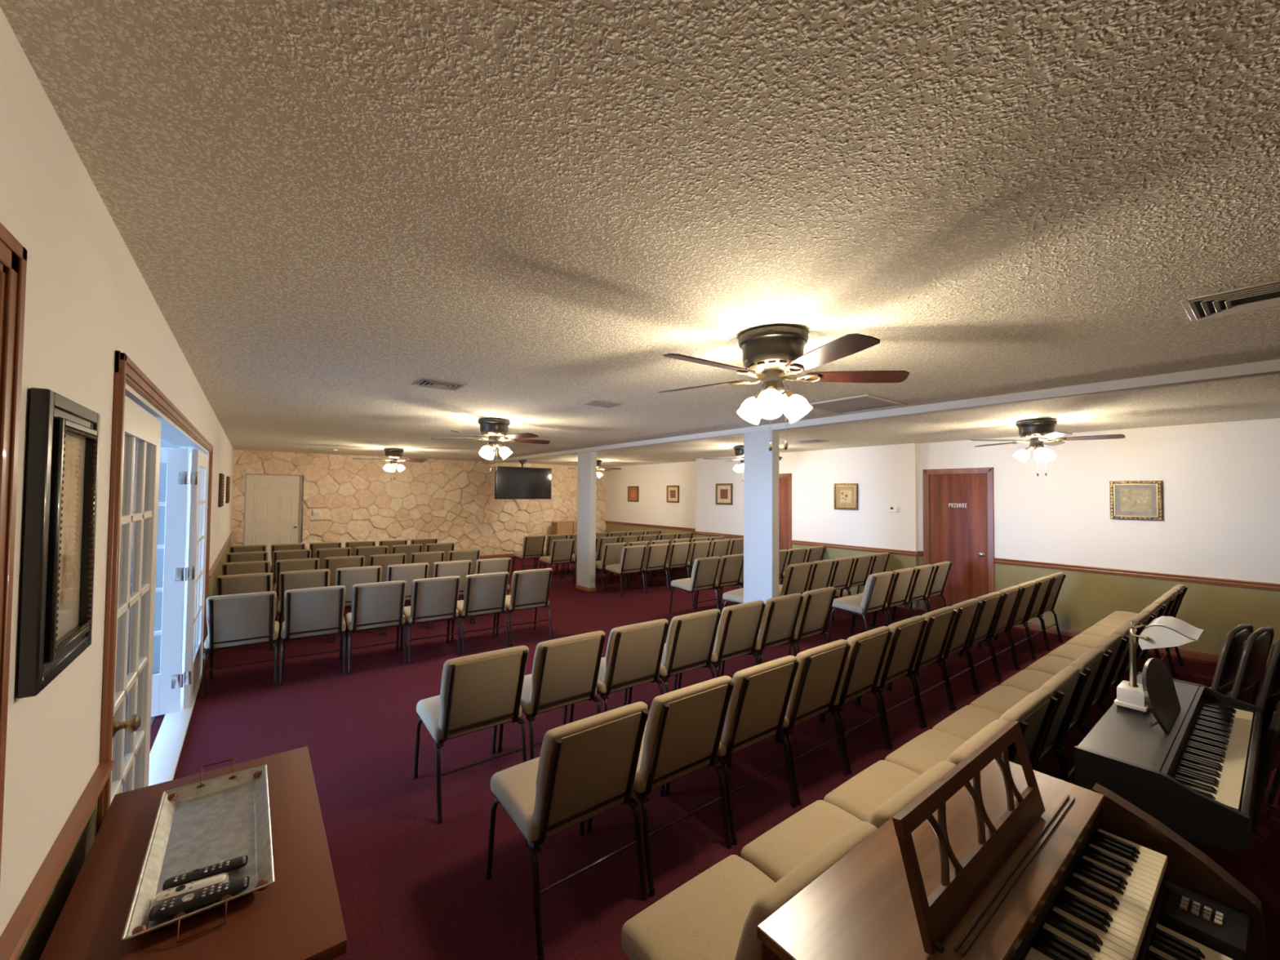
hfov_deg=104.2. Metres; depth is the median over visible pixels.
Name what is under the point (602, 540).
chair
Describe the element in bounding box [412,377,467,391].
ceiling vent
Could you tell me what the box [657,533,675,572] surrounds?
chair
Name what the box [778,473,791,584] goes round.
door
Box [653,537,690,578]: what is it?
chair
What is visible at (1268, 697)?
folding chair
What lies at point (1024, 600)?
chair
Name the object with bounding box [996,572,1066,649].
chair
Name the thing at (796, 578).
chair
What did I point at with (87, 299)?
wall
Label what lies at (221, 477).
framed picture
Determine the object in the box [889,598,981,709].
chair
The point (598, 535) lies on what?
chair
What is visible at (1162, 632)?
table lamp
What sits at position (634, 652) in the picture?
chair
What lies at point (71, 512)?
print
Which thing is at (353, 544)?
chair
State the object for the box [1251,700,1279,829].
folding chair
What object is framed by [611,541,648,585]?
chair
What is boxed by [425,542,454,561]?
chair
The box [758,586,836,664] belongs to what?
chair
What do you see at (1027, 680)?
chair
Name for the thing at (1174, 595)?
chair
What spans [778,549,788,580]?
chair
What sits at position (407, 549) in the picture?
chair
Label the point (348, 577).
chair
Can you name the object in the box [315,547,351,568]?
chair
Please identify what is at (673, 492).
print
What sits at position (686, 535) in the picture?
chair
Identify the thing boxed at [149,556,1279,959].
floor
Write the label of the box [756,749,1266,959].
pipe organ
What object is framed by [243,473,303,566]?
door
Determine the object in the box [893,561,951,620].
chair
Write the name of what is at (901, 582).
chair
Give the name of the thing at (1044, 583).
chair
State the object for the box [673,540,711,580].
chair
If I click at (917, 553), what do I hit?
trim
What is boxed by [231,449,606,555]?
wall
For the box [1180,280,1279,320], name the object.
ceiling vent
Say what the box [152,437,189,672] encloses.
wall
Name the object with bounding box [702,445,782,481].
ceiling fan
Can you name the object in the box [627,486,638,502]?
framed picture
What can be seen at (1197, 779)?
piano
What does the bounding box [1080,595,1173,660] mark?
chair
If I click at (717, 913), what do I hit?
chair
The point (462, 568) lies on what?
chair
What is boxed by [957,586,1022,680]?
chair
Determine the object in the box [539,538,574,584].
chair
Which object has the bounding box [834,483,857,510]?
framed picture
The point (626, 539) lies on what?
chair
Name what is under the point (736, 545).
chair
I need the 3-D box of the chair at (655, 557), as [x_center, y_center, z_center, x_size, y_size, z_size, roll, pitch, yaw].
[0.176,1.522,8.788,0.501,0.823,0.574,2,-2,-37]
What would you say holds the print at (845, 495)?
attached to the framed picture at (846, 495)
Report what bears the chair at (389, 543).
on the floor
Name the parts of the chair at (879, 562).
backrest, frame, panel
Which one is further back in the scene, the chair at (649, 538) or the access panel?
the chair at (649, 538)
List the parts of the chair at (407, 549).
backrest, frame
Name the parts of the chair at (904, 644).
leg, leg, seat, leg, backrest, frame, panel, leg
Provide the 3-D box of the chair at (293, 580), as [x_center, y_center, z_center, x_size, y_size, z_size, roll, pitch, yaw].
[-3.789,1.401,5.635,0.501,0.823,0.574,1,-2,-32]
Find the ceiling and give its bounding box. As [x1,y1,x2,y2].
[0,0,1279,466]
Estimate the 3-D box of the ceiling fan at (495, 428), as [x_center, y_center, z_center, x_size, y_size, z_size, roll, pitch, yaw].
[-1.610,-0.365,5.464,1.268,0.578,1.215,1,-2,-19]
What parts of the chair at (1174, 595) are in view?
seat, backrest, leg, panel, frame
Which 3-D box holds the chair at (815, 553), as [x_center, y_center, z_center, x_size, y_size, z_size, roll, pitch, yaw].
[2.828,1.540,8.604,0.501,0.823,0.574,2,-2,-38]
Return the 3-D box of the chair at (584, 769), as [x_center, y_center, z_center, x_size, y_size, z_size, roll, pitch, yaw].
[-0.306,1.336,2.128,0.501,0.823,0.574,2,-2,-38]
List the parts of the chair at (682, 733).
leg, seat, leg, leg, seat frame, backrest, frame, panel, leg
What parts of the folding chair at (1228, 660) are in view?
backrest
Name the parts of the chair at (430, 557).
backrest, panel, frame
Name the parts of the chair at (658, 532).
backrest, panel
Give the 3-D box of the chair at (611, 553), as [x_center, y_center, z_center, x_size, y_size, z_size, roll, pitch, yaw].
[-0.578,1.519,8.914,0.501,0.823,0.574,2,-2,-37]
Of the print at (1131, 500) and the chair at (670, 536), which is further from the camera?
the chair at (670, 536)
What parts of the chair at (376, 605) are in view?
leg, leg, seat, seat frame, panel, backrest, frame, leg, leg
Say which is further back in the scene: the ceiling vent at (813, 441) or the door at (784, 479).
the door at (784, 479)
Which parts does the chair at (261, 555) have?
panel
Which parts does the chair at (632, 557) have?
leg, leg, seat, seat frame, leg, frame, backrest, panel, leg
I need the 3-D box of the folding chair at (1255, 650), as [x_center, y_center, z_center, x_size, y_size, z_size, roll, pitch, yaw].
[3.226,1.281,2.704,0.456,1.003,0.230,1,-2,-29]
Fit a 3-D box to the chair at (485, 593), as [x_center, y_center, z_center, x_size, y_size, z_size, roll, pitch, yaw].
[-1.768,1.416,5.534,0.501,0.823,0.574,2,-2,-34]
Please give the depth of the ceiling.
1.34 m
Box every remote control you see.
[148,875,249,920]
[154,872,228,905]
[162,855,248,890]
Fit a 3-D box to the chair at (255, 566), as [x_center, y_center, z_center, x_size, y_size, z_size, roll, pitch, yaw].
[-4.918,1.408,6.247,0.501,0.823,0.574,2,-2,-34]
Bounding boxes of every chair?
[200,591,279,698]
[213,572,276,657]
[222,560,273,588]
[226,551,268,562]
[229,544,266,552]
[270,542,305,573]
[271,549,311,591]
[273,557,319,596]
[275,568,330,642]
[279,585,346,685]
[309,542,342,558]
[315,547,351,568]
[324,555,364,586]
[332,565,382,642]
[345,540,375,555]
[345,580,406,673]
[354,545,388,566]
[368,553,406,606]
[378,539,407,554]
[383,562,429,635]
[391,544,422,564]
[400,575,460,663]
[407,551,444,606]
[410,537,437,551]
[413,645,528,823]
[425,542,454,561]
[430,560,472,629]
[447,549,479,574]
[450,572,509,654]
[473,557,511,623]
[485,701,648,959]
[495,568,552,646]
[497,631,605,759]
[512,535,545,573]
[535,533,568,573]
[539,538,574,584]
[556,533,577,573]
[562,537,597,582]
[569,618,669,723]
[586,675,733,896]
[595,532,608,551]
[595,536,618,579]
[595,542,626,591]
[604,545,645,597]
[605,535,639,573]
[608,531,626,542]
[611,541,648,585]
[621,821,877,959]
[626,530,644,541]
[627,608,721,704]
[629,543,669,593]
[633,539,671,583]
[639,533,657,573]
[644,529,661,540]
[651,542,691,590]
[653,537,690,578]
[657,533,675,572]
[664,655,799,844]
[669,556,720,613]
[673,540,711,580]
[675,532,693,569]
[677,600,765,689]
[688,537,709,574]
[695,554,743,613]
[708,536,724,555]
[708,539,730,558]
[720,564,743,603]
[720,592,804,676]
[722,566,779,608]
[727,537,743,555]
[727,639,850,805]
[740,760,956,882]
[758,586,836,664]
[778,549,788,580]
[778,562,812,596]
[778,626,893,774]
[781,547,807,584]
[782,546,825,584]
[805,559,835,620]
[821,615,927,748]
[823,719,1014,822]
[827,556,854,619]
[827,571,894,639]
[839,554,873,597]
[840,552,889,597]
[851,567,915,632]
[857,606,956,727]
[873,564,934,626]
[884,688,1057,774]
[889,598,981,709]
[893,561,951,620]
[915,591,1003,693]
[932,666,1085,782]
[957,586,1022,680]
[960,580,1038,669]
[968,648,1108,782]
[979,576,1053,658]
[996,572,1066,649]
[999,633,1126,733]
[1025,622,1141,710]
[1046,612,1154,684]
[1064,603,1164,663]
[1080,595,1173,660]
[1093,590,1181,676]
[1105,584,1187,675]
[1208,623,1253,695]
[1226,626,1274,704]
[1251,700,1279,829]
[1253,637,1279,800]
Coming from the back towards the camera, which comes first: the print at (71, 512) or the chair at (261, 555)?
the chair at (261, 555)
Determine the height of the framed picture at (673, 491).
0.425 m
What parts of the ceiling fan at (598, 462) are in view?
blade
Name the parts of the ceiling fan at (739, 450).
blade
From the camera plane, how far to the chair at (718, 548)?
9.54 m
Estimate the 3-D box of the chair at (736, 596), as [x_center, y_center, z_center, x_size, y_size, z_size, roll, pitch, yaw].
[1.384,1.463,6.228,0.574,0.823,0.501,-1,-2,41]
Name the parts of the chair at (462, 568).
backrest, panel, frame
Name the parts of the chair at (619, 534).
backrest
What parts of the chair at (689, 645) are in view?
leg, seat, leg, leg, seat frame, frame, backrest, panel, leg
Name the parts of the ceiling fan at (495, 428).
blade, blade, lamp arm, blade, blade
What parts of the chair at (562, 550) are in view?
seat, seat frame, frame, backrest, panel, leg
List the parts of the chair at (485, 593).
leg, leg, seat, seat frame, backrest, panel, frame, leg, leg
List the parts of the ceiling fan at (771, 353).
blade, blade, bulb, lamp arm, pull chain, bulb, lamp arm, blade, pull chain, lamp arm, bulb, blade, blade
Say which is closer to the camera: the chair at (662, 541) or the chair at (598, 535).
the chair at (662, 541)
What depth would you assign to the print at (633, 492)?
13.87 m
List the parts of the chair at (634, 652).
leg, leg, leg, seat, seat frame, frame, backrest, panel, leg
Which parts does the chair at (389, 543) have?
backrest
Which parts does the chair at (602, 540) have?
backrest, frame, panel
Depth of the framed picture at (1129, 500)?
5.62 m
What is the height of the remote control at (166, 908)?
0.019 m
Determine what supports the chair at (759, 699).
on the floor
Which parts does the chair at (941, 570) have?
leg, leg, backrest, frame, panel, leg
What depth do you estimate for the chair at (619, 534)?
11.32 m
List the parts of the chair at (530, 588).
leg, leg, seat, seat frame, backrest, panel, frame, leg, leg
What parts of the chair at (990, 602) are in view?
leg, backrest, frame, panel, leg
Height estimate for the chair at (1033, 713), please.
0.823 m
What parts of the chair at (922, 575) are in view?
leg, leg, leg, backrest, frame, panel, leg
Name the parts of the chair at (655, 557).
seat, leg, backrest, frame, panel, leg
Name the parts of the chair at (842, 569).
backrest, frame, panel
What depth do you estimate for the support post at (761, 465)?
5.67 m
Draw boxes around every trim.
[0,532,233,959]
[604,520,1279,591]
[693,530,920,556]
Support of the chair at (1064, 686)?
on the floor
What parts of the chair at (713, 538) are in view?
backrest, panel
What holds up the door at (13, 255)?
in the wall at (87, 299)
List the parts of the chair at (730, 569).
leg, leg, backrest, frame, panel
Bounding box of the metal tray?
[120,758,274,943]
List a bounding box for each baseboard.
[479,553,514,559]
[835,591,1268,671]
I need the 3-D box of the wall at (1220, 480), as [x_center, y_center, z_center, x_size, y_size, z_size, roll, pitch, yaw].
[3.091,0.732,9.288,0.710,2.480,14.350,2,-2,-38]
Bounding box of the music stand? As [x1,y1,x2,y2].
[892,720,1045,955]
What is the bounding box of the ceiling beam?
[481,359,1279,463]
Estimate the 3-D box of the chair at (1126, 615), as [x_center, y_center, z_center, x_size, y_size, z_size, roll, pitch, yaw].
[5.162,1.464,5.096,0.501,0.823,0.574,2,-2,-38]
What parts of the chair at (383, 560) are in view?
backrest, frame, panel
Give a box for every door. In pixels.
[0,222,26,878]
[97,350,213,832]
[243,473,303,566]
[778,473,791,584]
[922,466,995,610]
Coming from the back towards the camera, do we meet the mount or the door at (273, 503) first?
the mount
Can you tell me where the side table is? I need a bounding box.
[39,746,346,959]
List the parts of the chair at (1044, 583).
leg, frame, panel, backrest, leg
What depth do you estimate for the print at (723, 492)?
10.43 m
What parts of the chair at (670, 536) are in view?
backrest, panel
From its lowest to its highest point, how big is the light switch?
0.116 m
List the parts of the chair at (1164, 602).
seat, leg, frame, backrest, panel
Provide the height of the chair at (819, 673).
0.823 m
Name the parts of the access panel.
panel, panel, panel, panel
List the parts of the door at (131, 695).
knob, glass pane, glass pane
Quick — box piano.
[1074,671,1262,852]
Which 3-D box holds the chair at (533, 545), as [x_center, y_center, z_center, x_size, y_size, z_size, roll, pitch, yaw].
[-2.269,1.541,10.248,0.501,0.823,0.574,2,-2,-38]
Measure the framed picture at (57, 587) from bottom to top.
0.592 m
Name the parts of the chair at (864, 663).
leg, seat, leg, seat frame, backrest, frame, panel, leg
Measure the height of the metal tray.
0.062 m
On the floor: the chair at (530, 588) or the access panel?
the chair at (530, 588)
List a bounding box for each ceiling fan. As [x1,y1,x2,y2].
[351,448,427,479]
[431,417,550,472]
[567,459,621,475]
[657,324,909,451]
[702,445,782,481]
[969,417,1125,476]
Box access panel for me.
[799,394,907,413]
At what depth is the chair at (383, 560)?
6.91 m
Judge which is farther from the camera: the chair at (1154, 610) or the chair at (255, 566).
the chair at (255, 566)
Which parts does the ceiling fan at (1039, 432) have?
blade, blade, lamp arm, lamp arm, bulb, blade, blade, blade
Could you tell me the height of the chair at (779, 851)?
0.823 m
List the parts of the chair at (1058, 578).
leg, frame, panel, backrest, leg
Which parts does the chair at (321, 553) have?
backrest, frame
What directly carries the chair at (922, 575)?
on the floor
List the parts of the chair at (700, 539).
backrest, panel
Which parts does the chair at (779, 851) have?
seat, backrest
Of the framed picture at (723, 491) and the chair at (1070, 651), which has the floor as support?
the chair at (1070, 651)
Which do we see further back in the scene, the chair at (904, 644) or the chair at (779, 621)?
the chair at (779, 621)
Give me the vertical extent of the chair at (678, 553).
0.823 m
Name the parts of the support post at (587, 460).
trim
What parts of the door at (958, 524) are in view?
knob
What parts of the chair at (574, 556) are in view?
leg, frame, backrest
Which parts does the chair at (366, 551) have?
backrest, panel, frame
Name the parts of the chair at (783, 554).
panel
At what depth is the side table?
1.11 m
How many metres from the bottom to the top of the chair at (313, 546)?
0.823 m
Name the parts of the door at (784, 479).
casing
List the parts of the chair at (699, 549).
backrest, frame, panel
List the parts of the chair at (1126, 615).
seat, leg, backrest, panel, leg, frame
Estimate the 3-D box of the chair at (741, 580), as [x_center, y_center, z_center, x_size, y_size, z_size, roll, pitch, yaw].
[1.604,1.504,7.661,0.501,0.823,0.574,2,-2,-37]
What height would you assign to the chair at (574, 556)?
0.823 m
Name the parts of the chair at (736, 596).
seat, seat frame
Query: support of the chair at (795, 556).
on the floor
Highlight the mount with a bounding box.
[518,459,527,466]
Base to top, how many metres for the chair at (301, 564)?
0.823 m
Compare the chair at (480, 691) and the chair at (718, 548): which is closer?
the chair at (480, 691)
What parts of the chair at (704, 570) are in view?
leg, seat, leg, seat frame, leg, frame, backrest, panel, leg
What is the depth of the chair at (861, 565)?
7.24 m
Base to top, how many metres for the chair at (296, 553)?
0.823 m
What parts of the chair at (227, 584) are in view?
panel, frame, backrest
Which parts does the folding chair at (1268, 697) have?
backrest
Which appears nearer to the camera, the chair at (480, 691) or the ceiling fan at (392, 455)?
the chair at (480, 691)
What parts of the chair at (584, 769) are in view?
leg, leg, seat, seat frame, leg, backrest, frame, panel, leg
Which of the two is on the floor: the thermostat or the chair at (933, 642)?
the chair at (933, 642)
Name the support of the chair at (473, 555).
on the floor
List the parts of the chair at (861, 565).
backrest, frame, panel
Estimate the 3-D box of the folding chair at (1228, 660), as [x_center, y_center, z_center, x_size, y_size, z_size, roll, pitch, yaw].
[3.183,1.282,2.759,0.456,1.003,0.230,1,-2,-29]
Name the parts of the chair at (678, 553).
leg, backrest, frame, panel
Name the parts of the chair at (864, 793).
seat, backrest, frame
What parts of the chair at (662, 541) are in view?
backrest, panel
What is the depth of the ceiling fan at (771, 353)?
2.35 m
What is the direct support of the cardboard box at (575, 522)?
on the floor
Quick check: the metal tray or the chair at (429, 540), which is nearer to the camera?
the metal tray
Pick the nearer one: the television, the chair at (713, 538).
the chair at (713, 538)
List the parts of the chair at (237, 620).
leg, leg, seat frame, frame, seat, panel, backrest, leg, leg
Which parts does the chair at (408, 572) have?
backrest, panel, frame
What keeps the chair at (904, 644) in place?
on the floor
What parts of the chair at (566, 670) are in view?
leg, leg, seat, seat frame, leg, backrest, frame, panel, leg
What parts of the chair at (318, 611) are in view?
leg, leg, seat, seat frame, frame, panel, backrest, leg, leg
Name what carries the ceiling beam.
attached to the ceiling
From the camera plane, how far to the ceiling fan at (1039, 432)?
5.03 m
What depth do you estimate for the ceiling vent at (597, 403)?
4.39 m
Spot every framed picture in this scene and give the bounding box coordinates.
[16,387,100,698]
[217,473,224,506]
[225,475,230,503]
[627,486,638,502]
[666,485,679,502]
[715,483,732,504]
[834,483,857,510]
[1109,480,1162,520]
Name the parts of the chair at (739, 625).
leg, seat, leg, seat frame, frame, backrest, panel, leg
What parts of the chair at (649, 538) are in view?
backrest, panel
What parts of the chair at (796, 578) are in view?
seat, panel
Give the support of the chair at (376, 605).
on the floor
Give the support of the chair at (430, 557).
on the floor
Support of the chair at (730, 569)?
on the floor
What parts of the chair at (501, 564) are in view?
backrest, panel, frame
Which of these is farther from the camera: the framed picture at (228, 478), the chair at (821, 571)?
the framed picture at (228, 478)
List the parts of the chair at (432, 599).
leg, leg, seat, seat frame, panel, backrest, frame, leg, leg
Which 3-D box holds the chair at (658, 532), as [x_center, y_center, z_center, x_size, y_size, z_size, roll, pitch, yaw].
[0.177,1.614,12.135,0.501,0.823,0.574,2,-2,-38]
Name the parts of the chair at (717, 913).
seat, backrest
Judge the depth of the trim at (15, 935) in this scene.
1.08 m
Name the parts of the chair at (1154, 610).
seat, frame, backrest, panel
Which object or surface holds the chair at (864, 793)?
on the floor
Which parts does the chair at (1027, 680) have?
seat, leg, leg, frame, backrest, panel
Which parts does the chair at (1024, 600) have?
leg, frame, panel, backrest, leg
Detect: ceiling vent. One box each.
[308,448,327,450]
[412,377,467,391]
[582,400,621,408]
[796,439,829,443]
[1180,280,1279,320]
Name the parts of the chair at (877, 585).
leg, seat, leg, seat frame, leg, frame, backrest, panel, leg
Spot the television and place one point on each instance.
(510, 482)
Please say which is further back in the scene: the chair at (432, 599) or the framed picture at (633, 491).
the framed picture at (633, 491)
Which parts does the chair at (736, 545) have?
frame, panel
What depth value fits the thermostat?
7.63 m
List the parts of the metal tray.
handle, handle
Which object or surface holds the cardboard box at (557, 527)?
on the floor
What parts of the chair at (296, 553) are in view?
backrest, panel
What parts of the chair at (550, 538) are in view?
backrest, frame, panel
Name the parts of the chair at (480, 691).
leg, leg, seat, seat frame, backrest, frame, panel, leg, leg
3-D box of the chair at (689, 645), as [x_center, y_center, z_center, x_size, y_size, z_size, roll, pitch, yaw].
[0.272,1.387,3.837,0.501,0.823,0.574,2,-2,-38]
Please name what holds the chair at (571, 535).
on the floor
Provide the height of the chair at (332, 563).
0.823 m
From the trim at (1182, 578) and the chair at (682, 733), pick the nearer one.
the chair at (682, 733)
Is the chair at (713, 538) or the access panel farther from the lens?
the chair at (713, 538)
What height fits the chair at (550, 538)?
0.823 m
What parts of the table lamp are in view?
yoke arm, lamp shade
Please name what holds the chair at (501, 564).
on the floor
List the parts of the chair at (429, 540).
backrest, panel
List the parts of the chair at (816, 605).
leg, seat, leg, frame, backrest, panel, leg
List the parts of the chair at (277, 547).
panel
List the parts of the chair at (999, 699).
seat, leg, leg, frame, backrest, panel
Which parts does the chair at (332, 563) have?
backrest, frame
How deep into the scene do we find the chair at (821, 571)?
6.62 m
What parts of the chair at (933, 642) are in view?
leg, leg, leg, backrest, frame, panel, leg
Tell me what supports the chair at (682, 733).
on the floor
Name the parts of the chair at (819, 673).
leg, leg, seat, leg, seat frame, backrest, frame, panel, leg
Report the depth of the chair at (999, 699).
2.85 m
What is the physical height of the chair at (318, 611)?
0.823 m
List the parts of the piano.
panel, panel, panel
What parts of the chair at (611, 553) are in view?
seat, leg, frame, backrest, panel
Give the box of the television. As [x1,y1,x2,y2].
[494,466,551,498]
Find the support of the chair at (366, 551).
on the floor
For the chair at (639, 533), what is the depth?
11.62 m
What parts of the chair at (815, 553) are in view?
backrest, panel, frame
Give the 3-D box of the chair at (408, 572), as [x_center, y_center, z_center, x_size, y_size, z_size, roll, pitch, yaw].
[-2.922,1.424,6.193,0.501,0.823,0.574,2,-2,-33]
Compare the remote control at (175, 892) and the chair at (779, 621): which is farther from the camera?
the chair at (779, 621)
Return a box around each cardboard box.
[551,521,573,538]
[571,520,577,533]
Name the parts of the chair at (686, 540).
backrest, panel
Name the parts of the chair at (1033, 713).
seat, backrest, panel, frame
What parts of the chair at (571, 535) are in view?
panel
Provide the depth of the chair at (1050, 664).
3.51 m
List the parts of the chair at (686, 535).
backrest, panel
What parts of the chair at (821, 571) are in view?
backrest, panel, frame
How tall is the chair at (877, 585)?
0.823 m
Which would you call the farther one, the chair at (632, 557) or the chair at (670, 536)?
the chair at (670, 536)
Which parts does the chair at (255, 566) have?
panel, frame, backrest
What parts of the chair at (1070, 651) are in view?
seat, frame, backrest, panel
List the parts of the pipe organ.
lid, key rail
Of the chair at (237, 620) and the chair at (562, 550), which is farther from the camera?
the chair at (562, 550)
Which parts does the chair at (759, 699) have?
leg, seat, leg, seat frame, backrest, frame, panel, leg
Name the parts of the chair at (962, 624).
leg, backrest, frame, panel, leg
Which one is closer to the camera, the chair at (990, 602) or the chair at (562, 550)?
the chair at (990, 602)
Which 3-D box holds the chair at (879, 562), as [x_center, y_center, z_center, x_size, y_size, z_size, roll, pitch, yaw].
[3.490,1.522,7.720,0.501,0.823,0.574,2,-2,-37]
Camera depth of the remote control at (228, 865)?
1.16 m
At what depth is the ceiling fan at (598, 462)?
11.83 m
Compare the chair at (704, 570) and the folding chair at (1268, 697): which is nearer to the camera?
the folding chair at (1268, 697)
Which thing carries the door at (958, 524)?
in the wall at (1220, 480)
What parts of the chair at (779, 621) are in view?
leg, seat, leg, frame, backrest, panel, leg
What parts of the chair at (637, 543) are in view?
backrest, panel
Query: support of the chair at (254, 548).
on the floor
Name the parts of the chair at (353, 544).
backrest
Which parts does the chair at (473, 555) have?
backrest, frame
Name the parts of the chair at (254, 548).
panel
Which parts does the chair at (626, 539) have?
backrest, panel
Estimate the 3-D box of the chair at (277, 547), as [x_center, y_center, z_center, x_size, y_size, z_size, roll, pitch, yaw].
[-5.889,1.458,8.362,0.501,0.823,0.574,1,-2,-32]
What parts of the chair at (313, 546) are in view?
backrest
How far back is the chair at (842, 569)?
6.94 m
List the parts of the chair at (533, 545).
seat, frame, backrest, panel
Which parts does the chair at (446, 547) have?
backrest, frame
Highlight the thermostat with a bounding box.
[888,506,900,512]
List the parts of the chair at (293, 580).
leg, seat, panel, backrest, frame, leg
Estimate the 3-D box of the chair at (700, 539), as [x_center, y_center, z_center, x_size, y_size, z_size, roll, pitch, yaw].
[1.067,1.568,10.182,0.501,0.823,0.574,2,-2,-38]
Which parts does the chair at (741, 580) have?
leg, backrest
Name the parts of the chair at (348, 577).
backrest, frame, panel, leg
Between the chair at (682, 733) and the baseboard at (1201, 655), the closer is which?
the chair at (682, 733)
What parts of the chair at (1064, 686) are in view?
seat, frame, leg, backrest, panel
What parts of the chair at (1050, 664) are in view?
seat, panel, frame, backrest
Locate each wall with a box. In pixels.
[0,6,233,959]
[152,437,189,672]
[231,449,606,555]
[604,417,1279,662]
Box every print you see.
[57,438,83,607]
[631,490,635,497]
[670,489,675,497]
[720,488,728,498]
[836,487,854,505]
[1120,488,1151,512]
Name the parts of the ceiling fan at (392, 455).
blade, blade, blade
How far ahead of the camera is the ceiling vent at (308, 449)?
9.54 m
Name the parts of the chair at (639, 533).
backrest, panel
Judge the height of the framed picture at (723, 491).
0.442 m
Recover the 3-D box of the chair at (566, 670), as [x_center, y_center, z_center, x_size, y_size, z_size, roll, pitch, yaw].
[-0.557,1.363,3.201,0.501,0.823,0.574,2,-2,-38]
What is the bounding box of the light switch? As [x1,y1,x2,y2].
[312,509,316,515]
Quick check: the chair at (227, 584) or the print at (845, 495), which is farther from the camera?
the print at (845, 495)
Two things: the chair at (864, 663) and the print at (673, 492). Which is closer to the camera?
the chair at (864, 663)
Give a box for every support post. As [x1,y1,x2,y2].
[575,451,596,591]
[743,430,780,648]
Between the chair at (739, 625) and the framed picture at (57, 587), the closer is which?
the framed picture at (57, 587)
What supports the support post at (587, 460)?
on the floor
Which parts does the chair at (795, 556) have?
backrest, frame, panel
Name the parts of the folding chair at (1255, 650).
backrest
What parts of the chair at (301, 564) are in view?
panel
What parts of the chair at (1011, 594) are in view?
leg, frame, panel, backrest, leg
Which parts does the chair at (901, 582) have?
leg, seat, leg, leg, backrest, frame, panel, leg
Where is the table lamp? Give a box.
[1114,616,1204,713]

